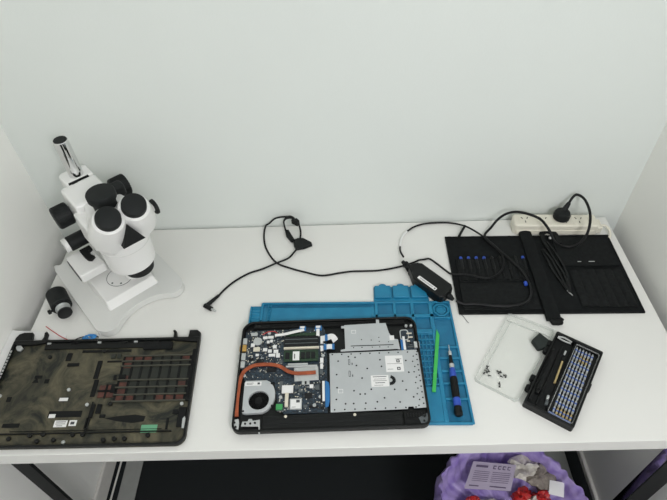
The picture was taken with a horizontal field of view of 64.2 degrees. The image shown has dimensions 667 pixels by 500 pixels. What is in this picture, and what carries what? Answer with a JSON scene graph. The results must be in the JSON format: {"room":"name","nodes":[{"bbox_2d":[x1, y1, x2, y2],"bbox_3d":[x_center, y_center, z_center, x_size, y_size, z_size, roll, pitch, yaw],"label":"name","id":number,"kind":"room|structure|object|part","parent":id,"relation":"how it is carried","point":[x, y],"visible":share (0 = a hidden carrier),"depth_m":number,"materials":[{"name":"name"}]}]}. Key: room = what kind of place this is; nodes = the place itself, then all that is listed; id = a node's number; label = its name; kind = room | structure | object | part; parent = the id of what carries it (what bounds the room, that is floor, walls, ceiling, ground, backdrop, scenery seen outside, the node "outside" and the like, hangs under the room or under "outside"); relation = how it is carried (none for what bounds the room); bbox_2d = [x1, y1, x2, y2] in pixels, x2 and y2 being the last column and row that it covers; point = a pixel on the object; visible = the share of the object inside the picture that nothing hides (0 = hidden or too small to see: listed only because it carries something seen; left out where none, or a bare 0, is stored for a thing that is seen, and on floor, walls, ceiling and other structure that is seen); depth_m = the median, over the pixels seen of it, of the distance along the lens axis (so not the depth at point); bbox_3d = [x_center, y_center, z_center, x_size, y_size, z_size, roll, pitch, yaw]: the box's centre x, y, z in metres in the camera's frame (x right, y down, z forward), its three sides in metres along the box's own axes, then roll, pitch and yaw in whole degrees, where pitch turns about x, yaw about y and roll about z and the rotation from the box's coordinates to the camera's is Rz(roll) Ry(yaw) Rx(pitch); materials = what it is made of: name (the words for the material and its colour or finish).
{"room":"electronics workshop","nodes":[
{"label":"electronics workshop","id":0,"kind":"room"},
{"bbox_2d":[0,125,102,499],"bbox_3d":[-0.804,0.468,0.116,0.100,2.700,2.606,-2,46,1],"label":"wall","id":1,"kind":"structure","parent":0,"point":[31,246],"depth_m":1.29,"materials":[{"name":"paint"}]},
{"bbox_2d":[93,461,116,499],"bbox_3d":[-0.711,1.369,1.067,0.012,0.075,2.606,-2,46,1],"label":"baseboard","id":2,"kind":"structure","parent":1,"relation":"attached to","point":[107,470],"depth_m":1.67,"materials":[{"name":"white paint"}]},
{"bbox_2d":[0,0,666,238],"bbox_3d":[-0.004,-0.536,1.038,1.732,2.700,0.100,-2,46,1],"label":"wall","id":3,"kind":"structure","parent":0,"point":[217,113],"depth_m":1.18,"materials":[{"name":"paint"}]},
{"bbox_2d":[117,461,143,499],"bbox_3d":[-0.642,1.392,1.092,0.056,0.004,2.606,-2,46,1],"label":"trim","id":4,"kind":"structure","parent":3,"relation":"attached to","point":[131,476],"depth_m":1.71,"materials":[{"name":"grey metal"}]},
{"bbox_2d":[544,451,572,479],"bbox_3d":[0.724,1.353,1.075,0.079,0.004,2.606,-2,46,1],"label":"trim","id":5,"kind":"structure","parent":3,"relation":"attached to","point":[559,456],"depth_m":1.72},
{"bbox_2d":[106,451,592,499],"bbox_3d":[0.050,1.344,1.127,1.732,0.020,2.706,-2,46,1],"label":"floor","id":6,"kind":"structure","parent":0,"point":[375,477],"depth_m":1.70,"materials":[{"name":"black carpet"}]},
{"bbox_2d":[110,461,121,499],"bbox_3d":[-0.698,0.793,1.659,0.008,0.006,0.856,-2,46,1],"label":"cable","id":7,"kind":"object","parent":6,"relation":"on","point":[113,489],"visible":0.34,"depth_m":1.71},
{"bbox_2d":[0,214,666,499],"bbox_3d":[0.029,0.394,1.487,1.444,0.766,0.620,-2,46,1],"label":"desk","id":8,"kind":"object","parent":6,"relation":"on","point":[624,407],"depth_m":1.18,"materials":[{"name":"white laminate"}]},
{"bbox_2d":[0,330,66,371],"bbox_3d":[-0.673,0.285,1.139,0.144,0.001,0.276,-2,46,1],"label":"paper sheet","id":9,"kind":"object","parent":8,"relation":"on","point":[38,335],"visible":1,"depth_m":1.22,"materials":[{"name":"white paper"}]},
{"bbox_3d":[-0.620,0.659,1.314,0.037,0.690,0.007,-2,46,1],"label":"leg","id":10,"kind":"part","parent":8,"relation":"part of","materials":[{"name":"metal"}]},
{"bbox_2d":[45,286,72,318],"bbox_3d":[-0.649,0.128,1.255,0.055,0.046,0.078,-29,52,-23],"label":"eyepiece","id":11,"kind":"object","parent":8,"relation":"on","point":[59,301],"visible":1,"depth_m":1.24,"materials":[{"name":"black plastic"}]},
{"bbox_2d":[76,334,98,338],"bbox_3d":[-0.564,0.200,1.208,0.061,0.010,0.016,-7,47,-4],"label":"wire bundle","id":12,"kind":"object","parent":8,"relation":"on","point":[93,336],"visible":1,"depth_m":1.21,"materials":[{"name":"blue plastic"}]},
{"bbox_2d":[0,330,200,449],"bbox_3d":[-0.505,0.284,1.123,0.435,0.012,0.278,-1,46,1],"label":"cover","id":13,"kind":"object","parent":8,"relation":"on","point":[113,392],"visible":1,"depth_m":1.11,"materials":[{"name":"plastic"}]},
{"bbox_2d":[120,356,189,399],"bbox_3d":[-0.382,0.273,1.133,0.152,0.001,0.112,-1,46,1],"label":"grille","id":14,"kind":"object","parent":13,"relation":"attached to","point":[141,377],"depth_m":1.13,"materials":[{"name":"grey"}]},
{"bbox_2d":[49,136,183,335],"bbox_3d":[-0.530,-0.046,1.201,0.240,0.354,0.304,-34,54,-27],"label":"microscope","id":15,"kind":"object","parent":8,"relation":"on","point":[121,272],"visible":1,"depth_m":1.20,"materials":[{"name":"white metal"}]},
{"bbox_3d":[-0.610,-0.077,1.197,0.036,0.052,0.052,-34,54,-27],"label":"focus knob","id":16,"kind":"part","parent":15,"relation":"part of","materials":[{"name":"black rubber"}]},
{"bbox_3d":[-0.644,-0.010,1.281,0.010,0.036,0.036,-34,54,-27],"label":"knob","id":17,"kind":"part","parent":15,"relation":"part of","materials":[{"name":"white plastic"}]},
{"bbox_3d":[-0.583,-0.127,1.258,0.032,0.318,0.032,-34,54,-27],"label":"post","id":18,"kind":"part","parent":15,"relation":"part of","materials":[{"name":"silver metal"}]},
{"bbox_3d":[-0.614,0.050,1.261,0.002,0.016,0.068,-34,54,-27],"label":"box plate","id":19,"kind":"part","parent":15,"relation":"part of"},
{"bbox_3d":[-0.623,-0.025,1.294,0.047,0.038,0.038,-34,54,-27],"label":"tension knob","id":20,"kind":"part","parent":15,"relation":"part of","materials":[{"name":"black plastic"}]},
{"bbox_3d":[-0.510,-0.058,1.175,0.084,0.075,0.066,-34,54,-27],"label":"arm","id":21,"kind":"part","parent":15,"relation":"part of","materials":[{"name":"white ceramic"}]},
{"bbox_3d":[-0.587,0.009,1.276,0.026,0.008,0.050,-34,54,-27],"label":"box lever","id":22,"kind":"part","parent":15,"relation":"part of","materials":[{"name":"black plastic"}]},
{"bbox_3d":[-0.506,-0.149,1.259,0.038,0.052,0.052,-34,54,-27],"label":"focus knob","id":23,"kind":"part","parent":15,"relation":"part of","materials":[{"name":"black rubber"}]},
{"bbox_3d":[-0.399,-0.097,1.185,0.008,0.036,0.036,-34,54,-27],"label":"zoom knob","id":24,"kind":"part","parent":15,"relation":"part of","materials":[{"name":"black plastic"}]},
{"bbox_2d":[203,216,504,311],"bbox_3d":[0.057,0.015,1.333,0.744,0.049,0.299,-2,46,1],"label":"charger","id":25,"kind":"object","parent":8,"relation":"on","point":[437,288],"visible":1,"depth_m":1.30,"materials":[{"name":"black plastic"}]},
{"bbox_2d":[248,284,474,424],"bbox_3d":[0.041,0.215,1.170,0.476,0.011,0.356,-1,46,2],"label":"mat","id":26,"kind":"object","parent":8,"relation":"on","point":[400,300],"visible":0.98,"depth_m":1.23,"materials":[{"name":"blue plastic"}]},
{"bbox_2d":[232,317,430,434],"bbox_3d":[-0.008,0.256,1.120,0.393,0.015,0.265,-2,46,0],"label":"laptop","id":27,"kind":"object","parent":26,"relation":"on","point":[349,374],"visible":1,"depth_m":1.11,"materials":[{"name":"black plastic"}]},
{"bbox_2d":[294,366,318,384],"bbox_3d":[-0.057,0.263,1.113,0.053,0.005,0.042,-2,46,1],"label":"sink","id":28,"kind":"object","parent":27,"relation":"in","point":[303,375],"depth_m":1.11,"materials":[{"name":"metal"}]},
{"bbox_2d":[315,325,321,330],"bbox_3d":[-0.034,0.175,1.197,0.015,0.003,0.014,-2,46,0],"label":"socket","id":29,"kind":"object","parent":27,"relation":"attached to","point":[317,327],"depth_m":1.19,"materials":[{"name":"white plastic"}]},
{"bbox_2d":[322,381,324,400],"bbox_3d":[-0.020,0.289,1.088,0.005,0.004,0.044,-2,46,0],"label":"socket","id":30,"kind":"object","parent":27,"relation":"attached to","point":[323,382],"depth_m":1.09,"materials":[{"name":"white plastic"}]},
{"bbox_3d":[0.088,0.269,1.103,0.193,0.002,0.136,-2,46,0],"label":"keyboard plate","id":31,"kind":"part","parent":27,"relation":"part of","materials":[{"name":"silver metal"}]},
{"bbox_2d":[374,284,428,301],"bbox_3d":[0.161,0.103,1.272,0.131,0.011,0.054,-2,46,1],"label":"tray","id":32,"kind":"object","parent":26,"relation":"on","point":[382,293],"depth_m":1.26,"materials":[{"name":"blue rubber"}]},
{"bbox_2d":[432,330,438,391],"bbox_3d":[0.220,0.234,1.139,0.008,0.003,0.156,7,47,9],"label":"spudger","id":33,"kind":"object","parent":26,"relation":"on","point":[437,333],"visible":1,"depth_m":1.13,"materials":[{"name":"green plastic"}]},
{"bbox_2d":[436,306,445,313],"bbox_3d":[0.249,0.139,1.234,0.023,0.004,0.023,-1,46,2],"label":"cup","id":34,"kind":"object","parent":26,"relation":"on","point":[439,309],"depth_m":1.23,"materials":[{"name":"blue rubber"}]},
{"bbox_2d":[448,345,462,416],"bbox_3d":[0.247,0.266,1.100,0.018,0.017,0.166,-1,46,2],"label":"screwdriver","id":35,"kind":"object","parent":26,"relation":"on","point":[458,412],"visible":1,"depth_m":1.08,"materials":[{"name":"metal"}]},
{"bbox_3d":[0.248,0.281,1.086,0.016,0.016,0.048,-1,46,2],"label":"handle","id":36,"kind":"part","parent":35,"relation":"part of","materials":[{"name":"black rubber"}]},
{"bbox_2d":[517,215,531,223],"bbox_3d":[0.501,-0.080,1.393,0.035,0.001,0.036,-2,46,1],"label":"socket","id":37,"kind":"object","parent":8,"relation":"attached to","point":[521,219],"depth_m":1.39,"materials":[{"name":"beige plastic"}]},
{"bbox_2d":[536,215,550,223],"bbox_3d":[0.549,-0.080,1.390,0.035,0.001,0.036,-2,46,1],"label":"socket","id":38,"kind":"object","parent":8,"relation":"attached to","point":[547,218],"depth_m":1.39,"materials":[{"name":"beige plastic"}]},
{"bbox_2d":[445,231,644,325],"bbox_3d":[0.502,0.057,1.298,0.424,0.017,0.302,-1,46,2],"label":"roll","id":39,"kind":"object","parent":8,"relation":"on","point":[600,283],"visible":1,"depth_m":1.29,"materials":[{"name":"black fabric"}]},
{"bbox_2d":[459,256,463,271],"bbox_3d":[0.320,0.042,1.319,0.008,0.008,0.067,-1,46,2],"label":"screwdriver","id":40,"kind":"object","parent":39,"relation":"in","point":[460,257],"visible":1,"depth_m":1.32,"materials":[{"name":"black plastic"}]},
{"bbox_2d":[467,256,471,271],"bbox_3d":[0.340,0.042,1.319,0.008,0.008,0.067,-1,46,2],"label":"screwdriver","id":41,"kind":"object","parent":39,"relation":"in","point":[468,257],"visible":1,"depth_m":1.32,"materials":[{"name":"black plastic"}]},
{"bbox_2d":[475,256,480,275],"bbox_3d":[0.359,0.042,1.318,0.008,0.008,0.067,-1,46,2],"label":"screwdriver","id":42,"kind":"object","parent":39,"relation":"in","point":[476,257],"visible":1,"depth_m":1.32,"materials":[{"name":"black plastic"}]},
{"bbox_2d":[482,256,488,276],"bbox_3d":[0.379,0.041,1.318,0.008,0.008,0.067,-1,46,1],"label":"screwdriver","id":43,"kind":"object","parent":39,"relation":"in","point":[483,257],"visible":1,"depth_m":1.32,"materials":[{"name":"black plastic"}]},
{"bbox_2d":[490,256,496,276],"bbox_3d":[0.398,0.041,1.317,0.008,0.008,0.067,-1,46,2],"label":"screwdriver","id":44,"kind":"object","parent":39,"relation":"in","point":[491,257],"visible":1,"depth_m":1.32,"materials":[{"name":"black plastic"}]},
{"bbox_2d":[498,256,504,276],"bbox_3d":[0.417,0.041,1.317,0.008,0.008,0.067,-1,46,2],"label":"screwdriver","id":45,"kind":"object","parent":39,"relation":"in","point":[499,257],"visible":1,"depth_m":1.32,"materials":[{"name":"black plastic"}]},
{"bbox_2d":[506,256,512,276],"bbox_3d":[0.436,0.041,1.316,0.008,0.008,0.067,-1,46,2],"label":"screwdriver","id":46,"kind":"object","parent":39,"relation":"in","point":[508,261],"visible":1,"depth_m":1.31,"materials":[{"name":"black plastic"}]},
{"bbox_2d":[513,256,520,276],"bbox_3d":[0.456,0.041,1.316,0.008,0.008,0.067,-1,46,2],"label":"screwdriver","id":47,"kind":"object","parent":39,"relation":"in","point":[514,257],"visible":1,"depth_m":1.32,"materials":[{"name":"black plastic"}]},
{"bbox_2d":[456,193,591,307],"bbox_3d":[0.466,-0.003,1.302,0.366,0.091,0.301,-2,46,1],"label":"lead","id":48,"kind":"object","parent":39,"relation":"on","point":[562,214],"visible":1,"depth_m":1.35,"materials":[{"name":"black rubber"}]},
{"bbox_2d":[521,256,528,276],"bbox_3d":[0.475,0.040,1.315,0.008,0.008,0.067,-1,46,1],"label":"screwdriver","id":49,"kind":"object","parent":39,"relation":"in","point":[522,257],"visible":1,"depth_m":1.32,"materials":[{"name":"black plastic"}]},
{"bbox_2d":[539,231,561,249],"bbox_3d":[0.561,-0.029,1.375,0.049,0.012,0.067,-1,46,2],"label":"pliers","id":50,"kind":"object","parent":39,"relation":"on","point":[542,233],"visible":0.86,"depth_m":1.38,"materials":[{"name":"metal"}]},
{"bbox_3d":[0.544,-0.021,1.371,0.014,0.009,0.050,-1,46,2],"label":"handle","id":51,"kind":"part","parent":50,"relation":"part of","materials":[{"name":"black plastic"}]},
{"bbox_3d":[0.570,-0.036,1.382,0.031,0.012,0.061,-35,54,-27],"label":"handle","id":52,"kind":"part","parent":50,"relation":"part of","materials":[{"name":"black plastic"}]},
{"bbox_2d":[541,248,569,293],"bbox_3d":[0.541,0.049,1.300,0.014,0.009,0.146,-7,47,-5],"label":"tweezers","id":53,"kind":"object","parent":39,"relation":"on","point":[543,250],"visible":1,"depth_m":1.30,"materials":[{"name":"black plastic"}]},
{"bbox_2d":[544,241,572,295],"bbox_3d":[0.557,0.042,1.306,0.019,0.010,0.174,-5,47,-2],"label":"tweezers","id":54,"kind":"object","parent":39,"relation":"on","point":[566,276],"visible":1,"depth_m":1.30,"materials":[{"name":"black plastic"}]},
{"bbox_3d":[0.598,-0.063,1.395,0.252,0.036,0.060,1,47,3],"label":"power strip","id":55,"kind":"part","parent":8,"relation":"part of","materials":[{"name":"white plastic"}]},
{"bbox_2d":[522,332,602,431],"bbox_3d":[0.435,0.241,1.122,0.208,0.022,0.212,25,52,24],"label":"case","id":56,"kind":"object","parent":8,"relation":"on","point":[535,403],"depth_m":1.10,"materials":[{"name":"black plastic"}]},
{"bbox_3d":[0.452,0.203,1.163,0.039,0.011,0.031,-33,54,-26],"label":"rubber cap","id":57,"kind":"part","parent":56,"relation":"part of","materials":[{"name":"black rubber"}]},
{"bbox_3d":[0.441,0.254,1.103,0.012,0.012,0.115,25,52,24],"label":"driver handle","id":58,"kind":"part","parent":56,"relation":"part of","materials":[{"name":"black plastic"}]},
{"bbox_2d":[544,395,549,405],"bbox_3d":[0.427,0.301,1.063,0.006,0.006,0.022,19,50,19],"label":"adapter","id":59,"kind":"object","parent":56,"relation":"in","point":[547,396],"visible":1,"depth_m":1.06,"materials":[{"name":"silver metal"}]},
{"bbox_2d":[528,343,575,409],"bbox_3d":[0.458,0.260,1.102,0.134,0.006,0.151,-2,46,1],"label":"tray","id":60,"kind":"object","parent":56,"relation":"on","point":[535,402],"depth_m":1.10,"materials":[{"name":"black plastic"}]},
{"bbox_2d":[553,357,564,383],"bbox_3d":[0.470,0.251,1.108,0.006,0.006,0.069,23,51,22],"label":"rod","id":61,"kind":"object","parent":56,"relation":"in","point":[563,358],"visible":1,"depth_m":1.11,"materials":[{"name":"gold metal"}]},
{"bbox_2d":[557,336,571,344],"bbox_3d":[0.502,0.196,1.156,0.030,0.003,0.012,25,52,24],"label":"tweezers","id":62,"kind":"object","parent":56,"relation":"in","point":[558,337],"visible":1,"depth_m":1.16,"materials":[{"name":"metal"}]},
{"bbox_2d":[560,217,572,223],"bbox_3d":[0.605,-0.079,1.387,0.035,0.001,0.036,-2,46,1],"label":"socket","id":63,"kind":"object","parent":8,"relation":"attached to","point":[570,221],"depth_m":1.38,"materials":[{"name":"beige plastic"}]},
{"bbox_2d":[571,215,586,224],"bbox_3d":[0.639,-0.079,1.386,0.035,0.001,0.036,-2,46,1],"label":"socket","id":64,"kind":"object","parent":8,"relation":"attached to","point":[575,219],"depth_m":1.38,"materials":[{"name":"beige plastic"}]},
{"bbox_3d":[0.722,0.615,1.303,0.052,0.690,0.024,-2,46,1],"label":"leg","id":65,"kind":"part","parent":8,"relation":"part of","materials":[{"name":"black metal"}]},
{"bbox_2d":[434,452,588,499],"bbox_3d":[0.443,0.755,1.394,0.384,0.371,0.389,-2,46,1],"label":"bag","id":66,"kind":"object","parent":6,"relation":"on","point":[450,484],"visible":0.55,"depth_m":1.38,"materials":[{"name":"purple plastic"}]},
{"bbox_2d":[466,495,479,499],"bbox_3d":[0.345,0.641,1.333,0.060,0.050,0.047,-2,46,1],"label":"wrapper","id":67,"kind":"object","parent":66,"relation":"in","point":[474,497],"visible":1,"depth_m":1.33,"materials":[{"name":"red plastic"}]},
{"bbox_2d":[465,461,515,490],"bbox_3d":[0.401,0.578,1.357,0.133,0.016,0.066,3,47,5],"label":"printed card","id":68,"kind":"object","parent":66,"relation":"in","point":[482,475],"visible":1,"depth_m":1.36,"materials":[{"name":"white paper"}]},
{"bbox_2d":[469,465,510,488],"bbox_3d":[0.399,0.577,1.356,0.110,0.012,0.052,3,47,5],"label":"print","id":69,"kind":"object","parent":68,"relation":"on","point":[480,476],"depth_m":1.36},
{"bbox_2d":[510,486,531,499],"bbox_3d":[0.478,0.625,1.348,0.054,0.050,0.048,-2,46,1],"label":"wrapper","id":70,"kind":"object","parent":66,"relation":"in","point":[522,493],"visible":1,"depth_m":1.34,"materials":[{"name":"red plastic"}]},
{"bbox_2d":[507,454,538,480],"bbox_3d":[0.502,0.567,1.384,0.108,0.049,0.065,-2,46,1],"label":"crumpled tissue","id":71,"kind":"object","parent":66,"relation":"in","point":[525,467],"visible":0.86,"depth_m":1.37,"materials":[{"name":"white paper"}]},
{"bbox_2d":[526,463,555,491],"bbox_3d":[0.529,0.586,1.375,0.093,0.053,0.077,-2,46,1],"label":"crumpled tissue","id":72,"kind":"object","parent":66,"relation":"in","point":[541,479],"visible":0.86,"depth_m":1.36,"materials":[{"name":"beige paper"}]},
{"bbox_2d":[531,490,550,499],"bbox_3d":[0.523,0.632,1.346,0.059,0.054,0.045,-2,46,1],"label":"wrapper","id":73,"kind":"object","parent":66,"relation":"in","point":[542,494],"visible":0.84,"depth_m":1.34,"materials":[{"name":"red plastic"}]},
{"bbox_2d":[549,480,563,496],"bbox_3d":[0.561,0.598,1.336,0.035,0.010,0.035,10,48,12],"label":"paper scrap","id":74,"kind":"object","parent":66,"relation":"in","point":[556,488],"visible":1,"depth_m":1.33,"materials":[{"name":"white paper"}]},
{"bbox_2d":[583,122,666,499],"bbox_3d":[0.827,0.422,0.096,0.100,2.700,2.606,-2,46,1],"label":"wall","id":75,"kind":"structure","parent":0,"point":[640,230],"depth_m":1.34,"materials":[{"name":"paint"}]},
{"bbox_2d":[577,451,598,499],"bbox_3d":[0.810,1.345,1.067,0.012,0.022,2.606,-2,46,1],"label":"baseboard","id":76,"kind":"structure","parent":75,"relation":"attached to","point":[584,465],"depth_m":1.66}
]}

